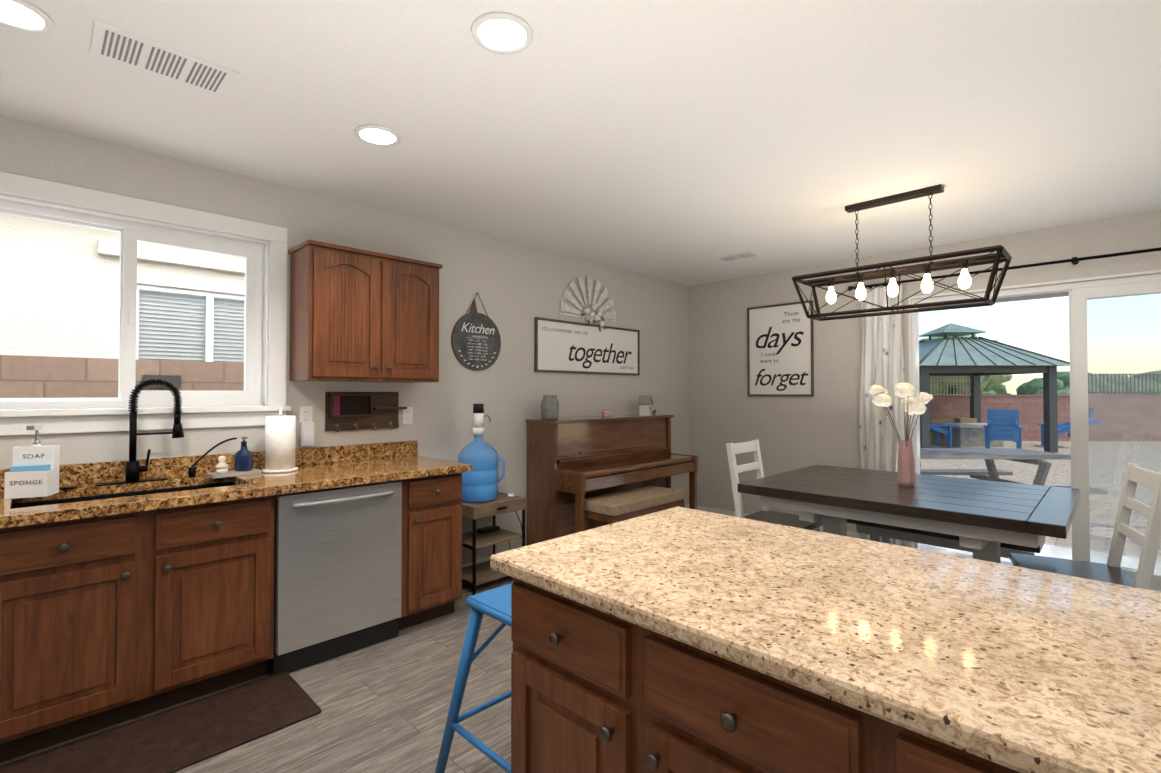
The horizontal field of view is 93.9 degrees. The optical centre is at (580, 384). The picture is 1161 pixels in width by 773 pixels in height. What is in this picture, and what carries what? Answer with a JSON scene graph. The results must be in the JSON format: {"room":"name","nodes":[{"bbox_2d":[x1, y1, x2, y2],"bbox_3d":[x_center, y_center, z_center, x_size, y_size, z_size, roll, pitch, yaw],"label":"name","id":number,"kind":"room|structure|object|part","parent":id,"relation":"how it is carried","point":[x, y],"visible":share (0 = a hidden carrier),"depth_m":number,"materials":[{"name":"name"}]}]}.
{"room":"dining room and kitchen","nodes":[
{"label":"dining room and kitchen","id":0,"kind":"room"},
{"bbox_2d":[0,576,512,772],"bbox_3d":[0.732,1.399,0.831,6.900,0.120,8.025,-1,-1,45],"label":"floor","id":1,"kind":"structure","parent":0,"point":[384,706],"depth_m":2.25,"materials":[{"name":"grey wood"}]},
{"bbox_2d":[0,512,273,762],"bbox_3d":[-1.978,1.033,2.332,0.603,0.656,1.036,-1,-1,45],"label":"base cabinet","id":2,"kind":"object","parent":1,"relation":"on","point":[108,621],"depth_m":2.12,"materials":[{"name":"brown wood"}]},
{"bbox_2d":[0,671,321,772],"bbox_3d":[-1.879,1.344,1.744,0.455,0.016,1.850,-1,-1,45],"label":"floor mat","id":3,"kind":"object","parent":1,"relation":"on","point":[172,740],"visible":1,"depth_m":2.08,"materials":[{"name":"brown fabric"}]},
{"bbox_2d":[267,480,401,674],"bbox_3d":[-1.363,0.943,2.893,0.631,0.852,0.614,-1,-1,45],"label":"dishwasher","id":4,"kind":"object","parent":1,"relation":"on","point":[337,568],"visible":0.83,"depth_m":2.68,"materials":[{"name":"silver metal"}]},
{"bbox_2d":[398,472,461,630],"bbox_3d":[-1.039,0.945,3.283,0.603,0.860,0.388,-1,-1,45],"label":"base cabinet","id":5,"kind":"object","parent":1,"relation":"on","point":[431,562],"depth_m":3.07,"materials":[{"name":"brown wood"}]},
{"bbox_2d":[0,440,471,528],"bbox_3d":[-2.027,0.521,2.272,0.662,0.322,3.275,-1,-1,45],"label":"countertop","id":6,"kind":"structure","parent":5,"relation":"on","point":[327,467],"depth_m":2.60,"materials":[{"name":"stone"}]},
{"bbox_2d":[4,425,59,498],"bbox_3d":[-2.252,0.315,2.231,0.130,0.287,0.101,0,-1,-23],"label":"soap caddy","id":7,"kind":"object","parent":6,"relation":"on","point":[33,471],"visible":1,"depth_m":2.21,"materials":[{"name":"white ceramic"}]},
{"bbox_2d":[59,378,236,489],"bbox_3d":[-2.048,0.218,2.624,0.070,0.493,0.681,-1,-1,45],"label":"faucet","id":8,"kind":"object","parent":6,"relation":"on","point":[134,468],"visible":1,"depth_m":2.58,"materials":[{"name":"black metal"}]},
{"bbox_2d":[206,436,260,478],"bbox_3d":[-1.777,0.369,2.783,0.100,0.194,0.220,-1,-1,37],"label":"soap tray","id":9,"kind":"object","parent":6,"relation":"on","point":[243,460],"visible":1,"depth_m":2.78,"materials":[{"name":"blue glass"}]},
{"bbox_2d":[262,407,297,472],"bbox_3d":[-1.622,0.296,2.933,0.170,0.345,0.170,-1,-1,45],"label":"paper towel roll","id":10,"kind":"object","parent":6,"relation":"on","point":[280,436],"visible":1,"depth_m":2.87,"materials":[{"name":"white paper"}]},
{"bbox_2d":[435,583,512,772],"bbox_3d":[-0.162,1.033,1.817,0.490,0.640,0.490,-1,-1,45],"label":"stool","id":11,"kind":"object","parent":1,"relation":"on","point":[495,603],"visible":0.27,"depth_m":1.80,"materials":[{"name":"blue paint"}]},
{"bbox_2d":[462,492,525,594],"bbox_3d":[-0.610,1.093,3.853,0.390,0.580,0.598,-1,-1,45],"label":"stand","id":12,"kind":"object","parent":1,"relation":"on","point":[474,575],"visible":0.54,"depth_m":3.71,"materials":[{"name":"black metal"}]},
{"bbox_2d":[458,404,504,502],"bbox_3d":[-0.711,0.469,3.774,0.276,0.665,0.276,-1,-1,45],"label":"water jug","id":13,"kind":"object","parent":12,"relation":"on","point":[480,480],"visible":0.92,"depth_m":3.67,"materials":[{"name":"blue plastic"}]},
{"bbox_2d":[525,414,697,545],"bbox_3d":[0.326,0.840,4.655,0.633,1.110,1.544,-1,-1,45],"label":"piano","id":14,"kind":"object","parent":1,"relation":"on","point":[573,463],"visible":0.58,"depth_m":4.31,"materials":[{"name":"brown wood"}]},
{"bbox_2d":[541,395,558,419],"bbox_3d":[-0.244,0.184,4.314,0.144,0.190,0.144,-1,-1,45],"label":"jar","id":15,"kind":"object","parent":14,"relation":"on","point":[549,407],"visible":1,"depth_m":4.26,"materials":[{"name":"white glass"}]},
{"bbox_2d":[602,409,608,416],"bbox_3d":[0.220,0.254,4.783,0.067,0.065,0.068,-1,-1,45],"label":"candle jar","id":16,"kind":"object","parent":14,"relation":"on","point":[605,412],"visible":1,"depth_m":4.75,"materials":[{"name":"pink glass"}]},
{"bbox_2d":[638,395,655,414],"bbox_3d":[0.633,0.200,5.202,0.170,0.184,0.217,-1,-1,45],"label":"birdhouse","id":17,"kind":"object","parent":14,"relation":"on","point":[645,402],"visible":1,"depth_m":5.15,"materials":[{"name":"white"}]},
{"bbox_2d":[584,485,685,530],"bbox_3d":[0.421,1.126,4.248,0.360,0.526,0.900,-1,-1,45],"label":"piano bench","id":18,"kind":"object","parent":1,"relation":"on","point":[611,508],"visible":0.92,"depth_m":4.07,"materials":[{"name":"beige fabric"}]},
{"bbox_2d":[511,577,1019,772],"bbox_3d":[0.715,0.910,0.892,2.000,0.859,0.624,-1,-1,45],"label":"kitchen island","id":19,"kind":"object","parent":1,"relation":"on","point":[593,690],"visible":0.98,"depth_m":1.06,"materials":[{"name":"brown wood"}]},
{"bbox_2d":[490,507,1160,772],"bbox_3d":[0.807,0.461,0.993,2.100,0.040,0.860,-1,-1,45],"label":"island countertop","id":20,"kind":"structure","parent":19,"relation":"on","point":[1021,669],"depth_m":1.00,"materials":[{"name":"stone"}]},
{"bbox_2d":[726,440,822,530],"bbox_3d":[1.327,0.893,3.707,0.507,0.976,0.420,-1,-1,45],"label":"dining chair","id":21,"kind":"object","parent":1,"relation":"on","point":[765,514],"visible":0.4,"depth_m":3.73,"materials":[{"name":"white paint"}]},
{"bbox_2d":[737,465,1079,562],"bbox_3d":[1.947,0.995,3.261,1.520,0.760,1.240,-1,-1,45],"label":"dining table","id":22,"kind":"object","parent":1,"relation":"on","point":[983,519],"visible":0.79,"depth_m":2.94,"materials":[{"name":"brown paint"}]},
{"bbox_2d":[868,383,932,485],"bbox_3d":[1.945,0.303,3.321,0.324,0.622,0.354,-1,-1,45],"label":"vase","id":23,"kind":"object","parent":22,"relation":"on","point":[905,458],"visible":1,"depth_m":3.28,"materials":[{"name":"pink ceramic"}]},
{"bbox_2d":[847,519,1044,557],"bbox_3d":[2.334,1.149,3.551,1.060,0.460,0.340,-1,-1,45],"label":"bench","id":24,"kind":"object","parent":1,"relation":"on","point":[877,532],"visible":0.21,"depth_m":3.49,"materials":[{"name":"white paint"}]},
{"bbox_2d":[1009,463,1160,589],"bbox_3d":[2.418,0.877,2.612,0.507,0.976,0.420,-1,-1,31],"label":"dining chair","id":25,"kind":"object","parent":1,"relation":"on","point":[1112,571],"visible":0.48,"depth_m":2.58,"materials":[{"name":"white paint"}]},
{"bbox_2d":[0,115,688,563],"bbox_3d":[-1.615,0.120,3.277,0.150,2.510,8.175,-1,-1,45],"label":"wall","id":26,"kind":"structure","parent":0,"point":[516,287],"depth_m":3.84,"materials":[{"name":"paint"}]},
{"bbox_2d":[0,171,290,435],"bbox_3d":[-2.200,-0.337,2.642,0.160,1.125,1.420,-1,-1,45],"label":"window","id":27,"kind":"structure","parent":26,"relation":"in","point":[50,421],"depth_m":2.70,"materials":[{"name":"white plastic"}]},
{"bbox_3d":[-2.228,-0.341,2.670,0.070,0.913,1.176,-1,-1,45],"label":"sliding window frame","id":28,"kind":"part","parent":27,"relation":"part of","materials":[{"name":"white plastic"}]},
{"bbox_2d":[299,406,313,445],"bbox_3d":[-1.599,0.243,3.150,0.047,0.228,0.078,-1,-1,45],"label":"electrical outlet plate","id":29,"kind":"object","parent":26,"relation":"attached to","point":[306,424],"visible":1,"depth_m":3.13,"materials":[{"name":"white plastic"}]},
{"bbox_2d":[288,239,442,382],"bbox_3d":[-1.270,-0.391,3.277,0.351,0.752,0.814,-1,-1,45],"label":"upper cabinet","id":30,"kind":"object","parent":26,"relation":"attached to","point":[358,315],"visible":1,"depth_m":3.10,"materials":[{"name":"brown wood"}]},
{"bbox_2d":[325,392,406,431],"bbox_3d":[-1.333,0.171,3.401,0.074,0.243,0.490,-1,-1,45],"label":"shelf","id":31,"kind":"object","parent":26,"relation":"attached to","point":[356,411],"visible":1,"depth_m":3.38,"materials":[{"name":"brown wood"}]},
{"bbox_2d":[402,407,412,423],"bbox_3d":[-1.155,0.210,3.626,0.008,0.116,0.072,-1,-1,45],"label":"electrical outlet plate","id":32,"kind":"object","parent":26,"relation":"attached to","point":[407,415],"visible":0.96,"depth_m":3.62,"materials":[{"name":"white plastic"}]},
{"bbox_2d":[451,293,500,370],"bbox_3d":[-0.762,-0.388,4.020,0.028,0.580,0.432,-1,-1,45],"label":"kitchen sign","id":33,"kind":"object","parent":26,"relation":"attached to","point":[475,340],"visible":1,"depth_m":4.01,"materials":[{"name":"wood"}]},
{"bbox_2d":[462,504,688,567],"bbox_3d":[0.050,1.356,4.826,0.015,0.085,3.305,-1,-1,45],"label":"baseboard","id":34,"kind":"structure","parent":26,"relation":"attached to","point":[686,506],"depth_m":4.01,"materials":[{"name":"white"}]},
{"bbox_2d":[534,317,639,374],"bbox_3d":[0.105,-0.316,4.899,0.023,0.446,1.346,-1,-1,45],"label":"sign frame","id":35,"kind":"object","parent":26,"relation":"attached to","point":[561,346],"visible":1,"depth_m":4.83,"materials":[{"name":"white"}]},
{"bbox_2d":[559,276,615,331],"bbox_3d":[0.099,-0.720,4.861,0.074,0.493,0.740,-1,-1,45],"label":"art","id":36,"kind":"object","parent":26,"relation":"attached to","point":[589,317],"visible":0.98,"depth_m":4.86,"materials":[{"name":"white metal"}]},
{"bbox_2d":[0,0,1160,285],"bbox_3d":[0.785,-1.230,0.924,6.900,0.120,8.175,-1,-1,45],"label":"ceiling","id":37,"kind":"structure","parent":0,"point":[686,142],"depth_m":2.30,"materials":[{"name":"white paint"}]},
{"bbox_2d":[0,0,54,33],"bbox_3d":[-1.770,-1.154,1.681,0.204,0.009,0.204,-1,-1,45],"label":"recessed light","id":38,"kind":"object","parent":37,"relation":"in","point":[23,16],"visible":1,"depth_m":1.71,"materials":[{"name":"white"}]},
{"bbox_2d":[90,20,239,96],"bbox_3d":[-1.482,-1.150,1.944,0.220,0.010,0.400,-1,-1,45],"label":"ceiling vent","id":39,"kind":"object","parent":37,"relation":"in","point":[130,49],"visible":1,"depth_m":1.92,"materials":[{"name":"white metal"}]},
{"bbox_2d":[354,124,400,146],"bbox_3d":[-0.933,-1.142,2.499,0.204,0.009,0.204,-1,-1,45],"label":"recessed light","id":40,"kind":"object","parent":37,"relation":"in","point":[376,135],"visible":0.98,"depth_m":2.49,"materials":[{"name":"white"}]},
{"bbox_2d":[471,12,532,53],"bbox_3d":[-0.258,-1.152,1.788,0.204,0.009,0.204,-1,-1,45],"label":"recessed light","id":41,"kind":"object","parent":37,"relation":"in","point":[501,32],"visible":1,"depth_m":1.78,"materials":[{"name":"white"}]},
{"bbox_2d":[716,251,760,261],"bbox_3d":[1.373,-1.109,4.718,0.340,0.010,0.170,-1,-1,45],"label":"ceiling vent","id":42,"kind":"object","parent":37,"relation":"in","point":[738,256],"visible":1,"depth_m":4.70,"materials":[{"name":"white metal"}]},
{"bbox_2d":[791,184,1011,320],"bbox_3d":[1.891,-0.784,3.287,1.109,0.700,0.349,-1,-1,45],"label":"pendant chandelier","id":43,"kind":"object","parent":37,"relation":"hanging from","point":[1001,254],"visible":1,"depth_m":3.21,"materials":[{"name":"brown metal"}]},
{"bbox_2d":[689,210,1160,547],"bbox_3d":[3.659,0.126,3.705,6.750,2.510,0.150,-1,-1,45],"label":"wall","id":44,"kind":"structure","parent":0,"point":[821,426],"depth_m":5.05,"materials":[{"name":"paint"}]},
{"bbox_2d":[697,506,861,538],"bbox_3d":[1.955,1.362,5.255,2.060,0.085,0.015,-1,-1,45],"label":"baseboard","id":45,"kind":"structure","parent":44,"relation":"attached to","point":[731,513],"depth_m":5.65,"materials":[{"name":"white"}]},
{"bbox_2d":[747,300,813,395],"bbox_3d":[1.938,-0.330,5.291,0.656,0.896,0.023,-1,-1,45],"label":"sign frame","id":46,"kind":"object","parent":44,"relation":"attached to","point":[780,349],"visible":1,"depth_m":5.28,"materials":[{"name":"white"}]},
{"bbox_2d":[847,247,1160,546],"bbox_3d":[3.455,0.236,3.709,3.050,2.230,0.125,-1,-1,45],"label":"curtain","id":47,"kind":"object","parent":44,"relation":"hanging from","point":[882,361],"visible":0.65,"depth_m":4.57,"materials":[{"name":"fabric"}]},
{"bbox_2d":[908,270,1160,591],"bbox_3d":[3.512,0.323,3.830,2.060,2.120,0.134,-1,-1,45],"label":"door frame","id":48,"kind":"structure","parent":44,"relation":"attached to","point":[1085,290],"depth_m":3.78,"materials":[{"name":"white plastic"}]},
{"label":"outside","id":49,"kind":"structure","parent":0,"visible":0},
{"bbox_2d":[920,441,1160,524],"bbox_3d":[25.701,1.698,16.554,100.000,0.050,100.000,-1,-1,45],"label":"ground","id":50,"kind":"structure","parent":49,"point":[1059,473],"depth_m":10.40,"materials":[{"name":"grey gravel"}]},
{"bbox_2d":[0,355,243,397],"bbox_3d":[-3.327,0.652,3.784,0.190,1.660,17.000,-1,-1,45],"label":"blocks","id":51,"kind":"object","parent":50,"relation":"on","point":[72,365],"depth_m":3.71,"materials":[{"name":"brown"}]},
{"bbox_2d":[0,214,244,362],"bbox_3d":[-4.462,-0.076,4.917,0.800,3.150,19.000,-1,-1,45],"label":"neighbor house","id":52,"kind":"structure","parent":50,"relation":"on","point":[45,276],"depth_m":4.95,"materials":[{"name":"paint"}]},
{"bbox_2d":[930,423,955,447],"bbox_3d":[9.157,1.132,14.358,1.055,1.015,0.760,0,-1,7],"label":"outdoor chair","id":53,"kind":"object","parent":50,"relation":"on","point":[935,428],"visible":0.4,"depth_m":14.06,"materials":[{"name":"blue"}]},
{"bbox_2d":[930,417,1003,446],"bbox_3d":[10.419,1.285,14.721,1.350,0.720,1.220,0,-1,2],"label":"fire pit","id":54,"kind":"object","parent":50,"relation":"on","point":[968,432],"visible":0.69,"depth_m":14.19,"materials":[{"name":"concrete"}]},
{"bbox_2d":[919,323,1069,452],"bbox_3d":[9.725,0.018,14.223,3.653,3.240,3.235,0,-1,2],"label":"gazebo","id":55,"kind":"object","parent":50,"relation":"on","point":[951,352],"visible":0.67,"depth_m":12.96,"materials":[{"name":"grey"}]},
{"bbox_2d":[983,409,1022,448],"bbox_3d":[10.330,1.116,13.262,0.760,1.015,1.055,-1,-1,38],"label":"outdoor chair","id":56,"kind":"object","parent":50,"relation":"on","point":[1003,424],"visible":0.96,"depth_m":13.07,"materials":[{"name":"blue"}]},
{"bbox_2d":[919,334,1160,394],"bbox_3d":[29.186,-0.126,30.249,42.386,4.599,26.718,0,-1,2],"label":"trees","id":57,"kind":"object","parent":50,"relation":"on","point":[991,385],"visible":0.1,"depth_m":33.79,"materials":[{"name":"green plant"}]},
{"bbox_2d":[921,518,1160,572],"bbox_3d":[4.984,1.458,4.492,9.500,0.070,2.840,-1,-1,45],"label":"patio slab","id":58,"kind":"object","parent":50,"relation":"on","point":[1054,547],"depth_m":4.74,"materials":[{"name":"concrete"}]},
{"bbox_2d":[921,291,1068,307],"bbox_3d":[4.998,0.093,4.526,9.500,2.800,2.800,-1,-1,45],"label":"patio cover","id":59,"kind":"object","parent":58,"relation":"on","point":[1036,296],"depth_m":6.24,"materials":[{"name":"beige wood"}]},
{"bbox_2d":[920,448,1107,493],"bbox_3d":[4.292,1.165,6.216,2.050,0.783,1.490,0,-1,2],"label":"picnic table","id":60,"kind":"object","parent":58,"relation":"on","point":[990,455],"visible":0.38,"depth_m":6.09,"materials":[{"name":"grey wood"}]},
{"bbox_2d":[930,373,1160,440],"bbox_3d":[18.985,0.671,15.795,49.320,1.980,0.300,0,-1,2],"label":"block wall","id":61,"kind":"structure","parent":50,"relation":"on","point":[1029,408],"depth_m":15.84,"materials":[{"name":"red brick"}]},
{"bbox_2d":[1037,408,1099,445],"bbox_3d":[12.702,1.129,14.120,1.055,1.015,0.760,0,-1,17],"label":"outdoor chair","id":62,"kind":"object","parent":50,"relation":"on","point":[1063,428],"visible":0.27,"depth_m":13.95,"materials":[{"name":"blue"}]}
]}

